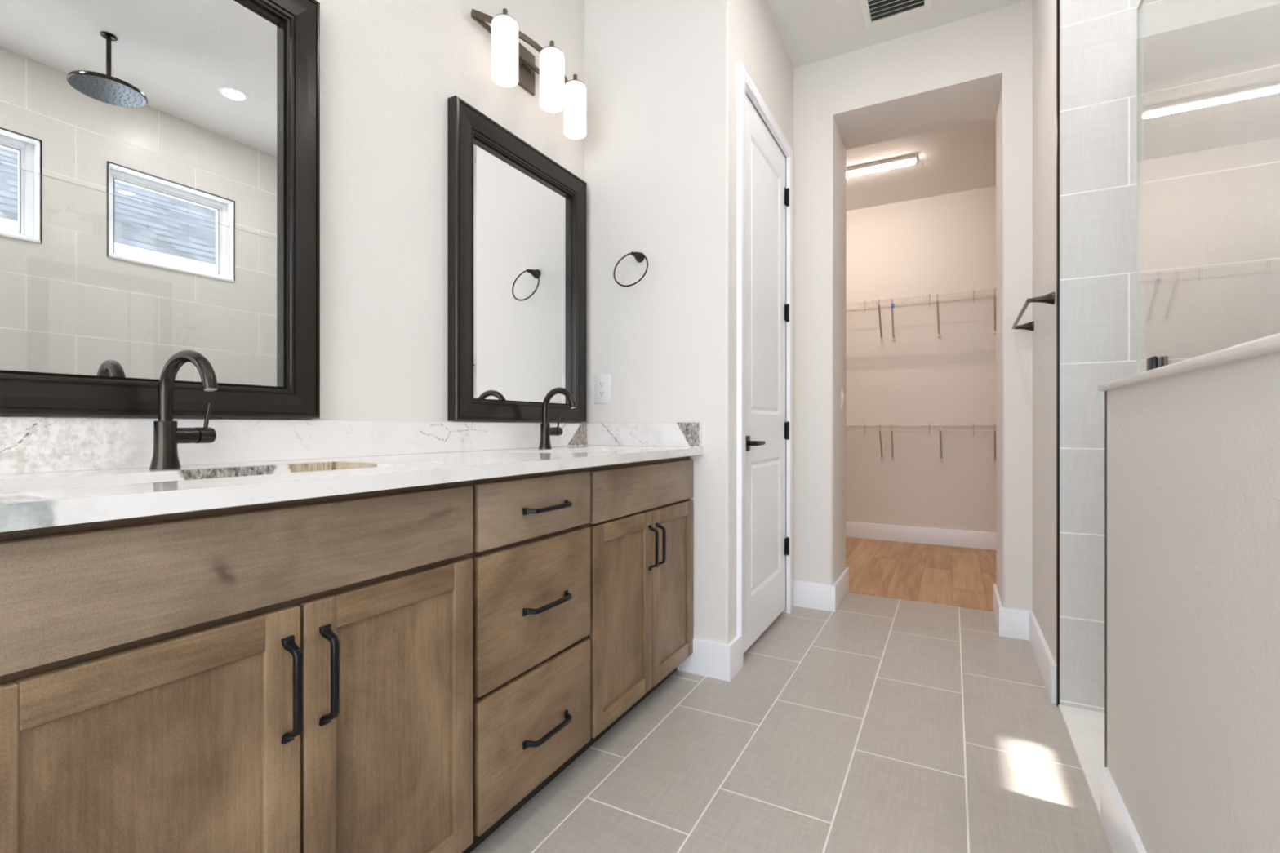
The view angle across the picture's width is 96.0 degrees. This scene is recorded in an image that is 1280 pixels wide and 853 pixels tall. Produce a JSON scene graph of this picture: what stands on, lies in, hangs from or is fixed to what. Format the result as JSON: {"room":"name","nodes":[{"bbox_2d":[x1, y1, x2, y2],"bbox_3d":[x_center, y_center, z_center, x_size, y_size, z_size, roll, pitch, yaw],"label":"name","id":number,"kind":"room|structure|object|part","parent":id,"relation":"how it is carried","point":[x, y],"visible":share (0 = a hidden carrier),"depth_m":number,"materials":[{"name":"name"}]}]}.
{"room":"bathroom","nodes":[
{"label":"bathroom","id":0,"kind":"room"},
{"bbox_2d":[0,0,584,422],"bbox_3d":[-1.422,-0.517,0.728,0.200,3.085,4.725,0,0,28],"label":"wall","id":1,"kind":"structure","parent":0,"point":[389,69],"depth_m":1.78,"materials":[{"name":"white paint"}]},
{"bbox_2d":[0,0,319,418],"bbox_3d":[-1.042,-0.568,1.175,0.042,1.091,0.785,0,0,28],"label":"framed mirror","id":2,"kind":"object","parent":1,"relation":"attached to","point":[160,159],"visible":1,"depth_m":1.23,"materials":[{"name":"black mirror"}]},
{"bbox_2d":[0,417,587,475],"bbox_3d":[-0.737,0.033,1.749,0.029,0.102,2.074,0,0,28],"label":"backsplash","id":3,"kind":"structure","parent":1,"relation":"attached to","point":[28,445],"depth_m":1.36,"materials":[{"name":"white stone"}]},
{"bbox_2d":[447,95,586,422],"bbox_3d":[-0.444,-0.566,2.279,0.042,1.087,0.784,0,0,28],"label":"framed mirror","id":4,"kind":"object","parent":1,"relation":"attached to","point":[517,218],"visible":0.95,"depth_m":2.21,"materials":[{"name":"black mirror"}]},
{"bbox_2d":[473,141,568,404],"bbox_3d":[-0.458,-0.556,2.286,0.005,0.927,0.604,0,0,28],"label":"mirror glass","id":5,"kind":"object","parent":4,"relation":"attached to","point":[521,217],"depth_m":2.25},
{"bbox_2d":[471,8,586,139],"bbox_3d":[-0.380,-1.369,2.242,0.190,0.269,0.617,0,0,28],"label":"vanity light","id":6,"kind":"object","parent":1,"relation":"attached to","point":[513,64],"visible":1,"depth_m":2.18,"materials":[{"name":"white glass"}]},
{"bbox_2d":[494,8,515,19],"bbox_3d":[-0.480,-1.462,2.049,0.080,0.047,0.080,0,0,28],"label":"socket","id":7,"kind":"object","parent":6,"relation":"attached to","point":[504,15],"depth_m":2.01,"materials":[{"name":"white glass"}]},
{"bbox_3d":[-0.480,-1.337,2.049,0.095,0.206,0.095,0,0,28],"label":"lamp shade","id":8,"kind":"part","parent":6,"relation":"part of","materials":[{"name":"white glass"}]},
{"bbox_2d":[542,40,561,51],"bbox_3d":[-0.340,-1.462,2.220,0.081,0.047,0.080,0,0,28],"label":"socket","id":9,"kind":"object","parent":6,"relation":"attached to","point":[551,46],"depth_m":2.18,"materials":[{"name":"brown metal"}]},
{"bbox_3d":[-0.339,-1.337,2.219,0.095,0.206,0.095,0,0,28],"label":"lamp shade","id":10,"kind":"part","parent":6,"relation":"part of","materials":[{"name":"white glass"}]},
{"bbox_2d":[567,74,582,83],"bbox_3d":[-0.273,-1.462,2.431,0.080,0.047,0.080,0,0,28],"label":"socket","id":11,"kind":"object","parent":6,"relation":"attached to","point":[575,80],"depth_m":2.39,"materials":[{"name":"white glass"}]},
{"bbox_3d":[-0.273,-1.337,2.431,0.095,0.206,0.095,0,0,28],"label":"lamp shade","id":12,"kind":"part","parent":6,"relation":"part of","materials":[{"name":"white glass"}]},
{"bbox_2d":[584,0,742,644],"bbox_3d":[0.073,-0.517,2.599,0.747,3.085,0.190,0,0,28],"label":"wall","id":13,"kind":"structure","parent":0,"point":[660,75],"depth_m":2.45,"materials":[{"name":"white paint"}]},
{"bbox_2d":[594,374,610,404],"bbox_3d":[-0.171,-0.172,2.618,0.085,0.131,0.009,0,0,28],"label":"wall outlet","id":14,"kind":"object","parent":13,"relation":"attached to","point":[602,382],"visible":1,"depth_m":2.62,"materials":[{"name":"white plastic"}]},
{"bbox_2d":[599,391,604,396],"bbox_3d":[-0.172,-0.150,2.616,0.033,0.029,0.004,0,0,28],"label":"receptacle","id":15,"kind":"object","parent":14,"relation":"attached to","point":[602,393],"depth_m":2.61,"materials":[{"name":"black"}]},
{"bbox_2d":[599,381,604,387],"bbox_3d":[-0.172,-0.193,2.616,0.033,0.029,0.004,0,0,28],"label":"receptacle","id":16,"kind":"object","parent":14,"relation":"attached to","point":[602,384],"depth_m":2.61,"materials":[{"name":"white plastic"}]},
{"bbox_2d":[613,251,648,286],"bbox_3d":[-0.026,-0.679,2.480,0.165,0.173,0.113,0,0,28],"label":"towel ring","id":17,"kind":"object","parent":13,"relation":"attached to","point":[639,257],"visible":1,"depth_m":2.47,"materials":[{"name":"brown metal"}]},
{"bbox_3d":[-0.017,-0.743,2.497,0.045,0.045,0.074,0,0,28],"label":"post","id":18,"kind":"part","parent":17,"relation":"part of","materials":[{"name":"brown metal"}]},
{"bbox_2d":[676,635,742,681],"bbox_3d":[0.299,0.954,2.445,0.234,0.142,0.165,0,0,28],"label":"baseboard","id":19,"kind":"structure","parent":13,"relation":"attached to","point":[717,660],"depth_m":2.36,"materials":[{"name":"white wood"}]},
{"bbox_2d":[742,0,793,605],"bbox_3d":[0.627,-0.517,2.942,0.100,3.085,0.940,0,0,28],"label":"wall","id":20,"kind":"structure","parent":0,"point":[766,60],"depth_m":2.84,"materials":[{"name":"white paint"}]},
{"bbox_2d":[736,62,792,662],"bbox_3d":[0.588,-0.256,2.845,0.120,2.562,0.893,0,0,28],"label":"door frame","id":21,"kind":"structure","parent":20,"relation":"attached to","point":[745,86],"depth_m":2.46,"materials":[{"name":"white wood"}]},
{"bbox_2d":[743,94,789,653],"bbox_3d":[0.636,-0.241,2.841,0.089,2.473,0.746,0,0,28],"label":"door","id":22,"kind":"structure","parent":20,"relation":"in","point":[767,197],"depth_m":2.83,"materials":[{"name":"white painted wood"},{"name":"matte black metal hardware"}]},
{"bbox_3d":[0.476,0.073,2.557,0.010,0.068,0.066,0,0,28],"label":"handle","id":23,"kind":"part","parent":22,"relation":"part of","materials":[{"name":"black metal"}]},
{"bbox_3d":[0.526,0.073,2.595,0.046,0.022,0.136,0,0,28],"label":"lever","id":24,"kind":"part","parent":22,"relation":"part of","materials":[{"name":"black metal"}]},
{"bbox_2d":[470,537,1112,852],"bbox_3d":[0.674,1.084,1.560,3.800,0.122,8.185,0,0,28],"label":"floor","id":25,"kind":"structure","parent":0,"point":[873,724],"depth_m":1.83,"materials":[{"name":"tile"}]},
{"bbox_2d":[0,480,472,852],"bbox_3d":[-0.785,0.570,1.079,0.584,0.910,0.790,0,0,28],"label":"vanity cabinet","id":26,"kind":"object","parent":25,"relation":"on","point":[294,676],"visible":0.98,"depth_m":0.88,"materials":[{"name":"brown wood"}]},
{"bbox_3d":[-0.661,0.617,0.789,0.020,0.641,0.384,0,0,28],"label":"door","id":27,"kind":"part","parent":26,"relation":"part of","materials":[{"name":"brown wood"}]},
{"bbox_3d":[-0.556,0.424,0.925,0.035,0.169,0.019,0,0,28],"label":"handle","id":28,"kind":"part","parent":26,"relation":"part of","materials":[{"name":"black metal"}]},
{"bbox_3d":[-0.526,0.424,0.980,0.035,0.169,0.019,0,0,28],"label":"handle","id":29,"kind":"part","parent":26,"relation":"part of","materials":[{"name":"black metal"}]},
{"bbox_2d":[0,417,703,532],"bbox_3d":[-0.490,0.048,1.615,0.591,0.132,2.074,0,0,28],"label":"countertop","id":30,"kind":"structure","parent":26,"relation":"on","point":[55,471],"depth_m":1.19,"materials":[{"name":"white stone"}]},
{"bbox_2d":[149,350,217,469],"bbox_3d":[-0.881,-0.033,1.160,0.177,0.235,0.110,0,0,22],"label":"faucet","id":31,"kind":"object","parent":30,"relation":"on","point":[166,435],"visible":1,"depth_m":1.14,"materials":[{"name":"brown metal"}]},
{"bbox_3d":[-0.887,-0.080,1.129,0.164,0.141,0.024,0,0,22],"label":"spout","id":32,"kind":"part","parent":31,"relation":"part of","materials":[{"name":"brown metal"}]},
{"bbox_3d":[-0.935,0.018,1.199,0.034,0.034,0.080,0,0,22],"label":"handle","id":33,"kind":"part","parent":31,"relation":"part of","materials":[{"name":"brown metal"}]},
{"bbox_3d":[-0.919,-0.022,1.226,0.017,0.057,0.009,0,0,-6],"label":"lever","id":34,"kind":"part","parent":31,"relation":"part of","materials":[{"name":"brown metal"}]},
{"bbox_2d":[538,387,576,448],"bbox_3d":[-0.297,-0.033,2.226,0.177,0.235,0.110,0,0,33],"label":"faucet","id":35,"kind":"object","parent":30,"relation":"on","point":[546,431],"visible":1,"depth_m":2.22,"materials":[{"name":"brown metal"}]},
{"bbox_3d":[-0.343,0.018,2.274,0.034,0.034,0.080,0,0,33],"label":"handle","id":36,"kind":"part","parent":35,"relation":"part of","materials":[{"name":"brown metal"}]},
{"bbox_3d":[-0.323,-0.022,2.297,0.017,0.057,0.009,0,0,5],"label":"lever","id":37,"kind":"part","parent":35,"relation":"part of","materials":[{"name":"brown metal"}]},
{"bbox_3d":[-0.309,-0.080,2.197,0.164,0.141,0.024,0,0,33],"label":"spout","id":38,"kind":"part","parent":35,"relation":"part of","materials":[{"name":"brown metal"}]},
{"bbox_3d":[-0.475,0.617,1.133,0.020,0.641,0.384,0,0,28],"label":"door","id":39,"kind":"part","parent":26,"relation":"part of","materials":[{"name":"brown wood"}]},
{"bbox_2d":[461,467,590,852],"bbox_3d":[-0.482,0.570,1.637,0.584,0.910,0.480,0,0,28],"label":"base cabinet","id":40,"kind":"object","parent":25,"relation":"on","point":[531,554],"visible":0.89,"depth_m":1.46,"materials":[{"name":"brown wood"}]},
{"bbox_3d":[-0.265,0.783,1.520,0.020,0.304,0.462,0,0,28],"label":"drawer","id":41,"kind":"part","parent":40,"relation":"part of","materials":[{"name":"brown wood"}]},
{"bbox_3d":[-0.265,0.459,1.520,0.020,0.319,0.462,0,0,28],"label":"drawer","id":42,"kind":"part","parent":40,"relation":"part of","materials":[{"name":"brown wood"}]},
{"bbox_3d":[-0.265,0.209,1.520,0.020,0.154,0.462,0,0,28],"label":"drawer","id":43,"kind":"part","parent":40,"relation":"part of","materials":[{"name":"brown wood"}]},
{"bbox_3d":[-0.234,0.799,1.519,0.035,0.019,0.189,0,0,28],"label":"handle","id":44,"kind":"part","parent":40,"relation":"part of","materials":[{"name":"black metal"}]},
{"bbox_3d":[-0.234,0.465,1.519,0.035,0.019,0.189,0,0,28],"label":"handle","id":45,"kind":"part","parent":40,"relation":"part of","materials":[{"name":"black metal"}]},
{"bbox_3d":[-0.234,0.212,1.519,0.035,0.019,0.189,0,0,28],"label":"handle","id":46,"kind":"part","parent":40,"relation":"part of","materials":[{"name":"black metal"}]},
{"bbox_2d":[572,456,693,762],"bbox_3d":[-0.184,0.570,2.188,0.584,0.910,0.772,0,0,28],"label":"vanity cabinet","id":47,"kind":"object","parent":25,"relation":"on","point":[641,525],"visible":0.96,"depth_m":1.99,"materials":[{"name":"brown wood"}]},
{"bbox_3d":[-0.055,0.620,1.907,0.020,0.638,0.383,0,0,28],"label":"door","id":48,"kind":"part","parent":47,"relation":"part of","materials":[{"name":"brown wood"}]},
{"bbox_3d":[0.049,0.429,2.043,0.035,0.161,0.019,0,0,28],"label":"handle","id":49,"kind":"part","parent":47,"relation":"part of","materials":[{"name":"black metal"}]},
{"bbox_3d":[0.077,0.429,2.094,0.035,0.161,0.019,0,0,28],"label":"handle","id":50,"kind":"part","parent":47,"relation":"part of","materials":[{"name":"black metal"}]},
{"bbox_3d":[0.127,0.622,2.243,0.020,0.638,0.372,0,0,28],"label":"door","id":51,"kind":"part","parent":47,"relation":"part of","materials":[{"name":"brown wood"}]},
{"bbox_2d":[1057,704,1104,814],"bbox_3d":[1.437,1.021,1.783,0.145,0.008,0.676,0,0,28],"label":"threshold","id":52,"kind":"object","parent":25,"relation":"on","point":[1085,727],"visible":0.52,"depth_m":1.87,"materials":[{"name":"white stone"}]},
{"bbox_2d":[763,0,1026,68],"bbox_3d":[0.257,-2.135,0.421,3.450,0.150,5.785,0,0,28],"label":"ceiling","id":53,"kind":"structure","parent":0,"point":[809,31],"depth_m":2.94,"materials":[{"name":"white paint"}]},
{"bbox_2d":[859,0,932,28],"bbox_3d":[1.227,-2.054,2.764,0.308,0.012,0.306,0,0,28],"label":"ceiling vent","id":54,"kind":"object","parent":53,"relation":"in","point":[875,12],"visible":1,"depth_m":2.83,"materials":[{"name":"white plastic"}]},
{"bbox_2d":[793,0,1032,610],"bbox_3d":[1.435,-0.578,3.280,3.500,3.205,0.465,0,0,28],"label":"wall","id":55,"kind":"structure","parent":0,"point":[977,68],"depth_m":3.13,"materials":[{"name":"white paint"}]},
{"bbox_2d":[793,567,848,612],"bbox_3d":[1.094,0.954,3.456,0.232,0.142,0.480,0,0,28],"label":"baseboard","id":56,"kind":"structure","parent":55,"relation":"attached to","point":[828,597],"depth_m":3.26,"materials":[{"name":"white wood"}]},
{"bbox_2d":[840,389,844,408],"bbox_3d":[1.224,-0.166,3.471,0.011,0.118,0.074,0,0,28],"label":"light switch","id":57,"kind":"object","parent":55,"relation":"attached to","point":[842,390],"visible":1,"depth_m":3.44,"materials":[{"name":"white plastic"}]},
{"bbox_2d":[845,186,995,533],"bbox_3d":[2.456,-0.542,5.164,3.500,3.135,0.150,0,0,28],"label":"wall","id":58,"kind":"structure","parent":0,"point":[945,243],"depth_m":5.06,"materials":[{"name":"white paint"}]},
{"bbox_2d":[845,423,885,460],"bbox_3d":[1.557,0.137,5.388,1.395,0.324,0.311,0,0,28],"label":"wire shelf","id":59,"kind":"object","parent":58,"relation":"attached to","point":[864,425],"visible":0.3,"depth_m":5.01,"materials":[{"name":"beige metal"}]},
{"bbox_2d":[846,299,888,341],"bbox_3d":[1.557,-0.937,5.388,1.395,0.324,0.311,0,0,28],"label":"wire shelf","id":60,"kind":"object","parent":58,"relation":"attached to","point":[878,304],"visible":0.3,"depth_m":5.05,"materials":[{"name":"beige metal"}]},
{"bbox_2d":[845,521,995,550],"bbox_3d":[2.417,0.954,5.091,3.200,0.142,0.015,0,0,28],"label":"baseboard","id":61,"kind":"structure","parent":58,"relation":"attached to","point":[957,538],"depth_m":5.05,"materials":[{"name":"white wood"}]},
{"bbox_2d":[885,288,995,340],"bbox_3d":[2.958,-0.937,4.627,1.795,0.324,0.315,0,0,28],"label":"wire shelf","id":62,"kind":"object","parent":58,"relation":"attached to","point":[936,300],"visible":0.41,"depth_m":4.80,"materials":[{"name":"beige metal"}]},
{"bbox_2d":[885,423,995,462],"bbox_3d":[2.959,0.137,4.629,1.795,0.324,0.311,0,0,28],"label":"wire shelf","id":63,"kind":"object","parent":58,"relation":"attached to","point":[891,430],"visible":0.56,"depth_m":4.74,"materials":[{"name":"beige metal"}]},
{"bbox_2d":[846,117,995,211],"bbox_3d":[2.014,-2.110,4.348,3.500,0.200,2.005,0,0,28],"label":"ceiling","id":64,"kind":"structure","parent":0,"point":[962,157],"depth_m":4.42,"materials":[{"name":"white paint"}]},
{"bbox_2d":[846,154,916,177],"bbox_3d":[1.525,-1.989,4.582,1.218,0.042,0.100,0,0,28],"label":"ceiling light","id":65,"kind":"object","parent":64,"relation":"attached to","point":[909,160],"visible":0.52,"depth_m":4.38,"materials":[{"name":"white plastic"}]},
{"bbox_2d":[1032,0,1279,852],"bbox_3d":[1.299,-0.517,1.318,0.350,3.085,3.155,0,0,28],"label":"wall","id":66,"kind":"structure","parent":0,"point":[1193,456],"depth_m":1.02,"materials":[{"name":"white paint"}]},
{"bbox_2d":[992,583,1056,703],"bbox_3d":[1.764,0.954,2.687,0.137,0.142,1.194,0,0,28],"label":"baseboard","id":67,"kind":"structure","parent":66,"relation":"attached to","point":[1013,623],"depth_m":2.76,"materials":[{"name":"white wood"}]},
{"bbox_2d":[1011,292,1054,331],"bbox_3d":[1.678,-0.482,2.475,0.087,0.059,0.669,0,0,28],"label":"towel bar","id":68,"kind":"object","parent":66,"relation":"attached to","point":[1049,298],"visible":1,"depth_m":2.27,"materials":[{"name":"brown metal"}]},
{"bbox_3d":[1.827,-0.477,2.747,0.084,0.049,0.049,0,0,28],"label":"post","id":69,"kind":"part","parent":68,"relation":"part of","materials":[{"name":"brown metal"}]},
{"bbox_3d":[1.531,-0.487,2.201,0.084,0.049,0.049,0,0,28],"label":"post","id":70,"kind":"part","parent":68,"relation":"part of","materials":[{"name":"brown metal"}]},
{"bbox_2d":[1056,0,1059,706],"bbox_3d":[1.538,-0.517,2.119,0.008,3.085,0.017,0,0,28],"label":"trim","id":71,"kind":"structure","parent":66,"relation":"attached to","point":[1057,1],"depth_m":2.11,"materials":[{"name":"black metal"}]},
{"bbox_2d":[1104,391,1106,767],"bbox_3d":[1.222,0.466,1.508,0.004,1.119,0.014,0,0,28],"label":"trim","id":72,"kind":"structure","parent":66,"relation":"attached to","point":[1105,392],"depth_m":1.51,"materials":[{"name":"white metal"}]},
{"bbox_2d":[1097,333,1279,391],"bbox_3d":[0.881,-0.103,0.733,0.172,0.019,1.728,0,0,28],"label":"stone cap","id":73,"kind":"object","parent":66,"relation":"on","point":[1270,344],"visible":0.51,"depth_m":0.88,"materials":[{"name":"white stone"}]},
{"bbox_2d":[1137,0,1168,373],"bbox_3d":[0.874,-0.592,0.732,0.028,0.957,1.690,0,0,28],"label":"glass panel","id":74,"kind":"object","parent":73,"relation":"on","point":[1153,362],"visible":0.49,"depth_m":1.47,"materials":[{"name":"clear glass"}]},
{"bbox_3d":[0.874,-0.593,0.732,0.007,0.954,1.690,0,0,28],"label":"pane","id":75,"kind":"part","parent":74,"relation":"part of","materials":[{"name":"clear glass"}]},
{"bbox_2d":[1059,0,1279,712],"bbox_3d":[2.164,-0.517,1.887,1.316,3.085,0.200,0,0,28],"label":"wall","id":76,"kind":"structure","parent":0,"point":[1210,69],"depth_m":2.00,"materials":[{"name":"tile"}]}
]}

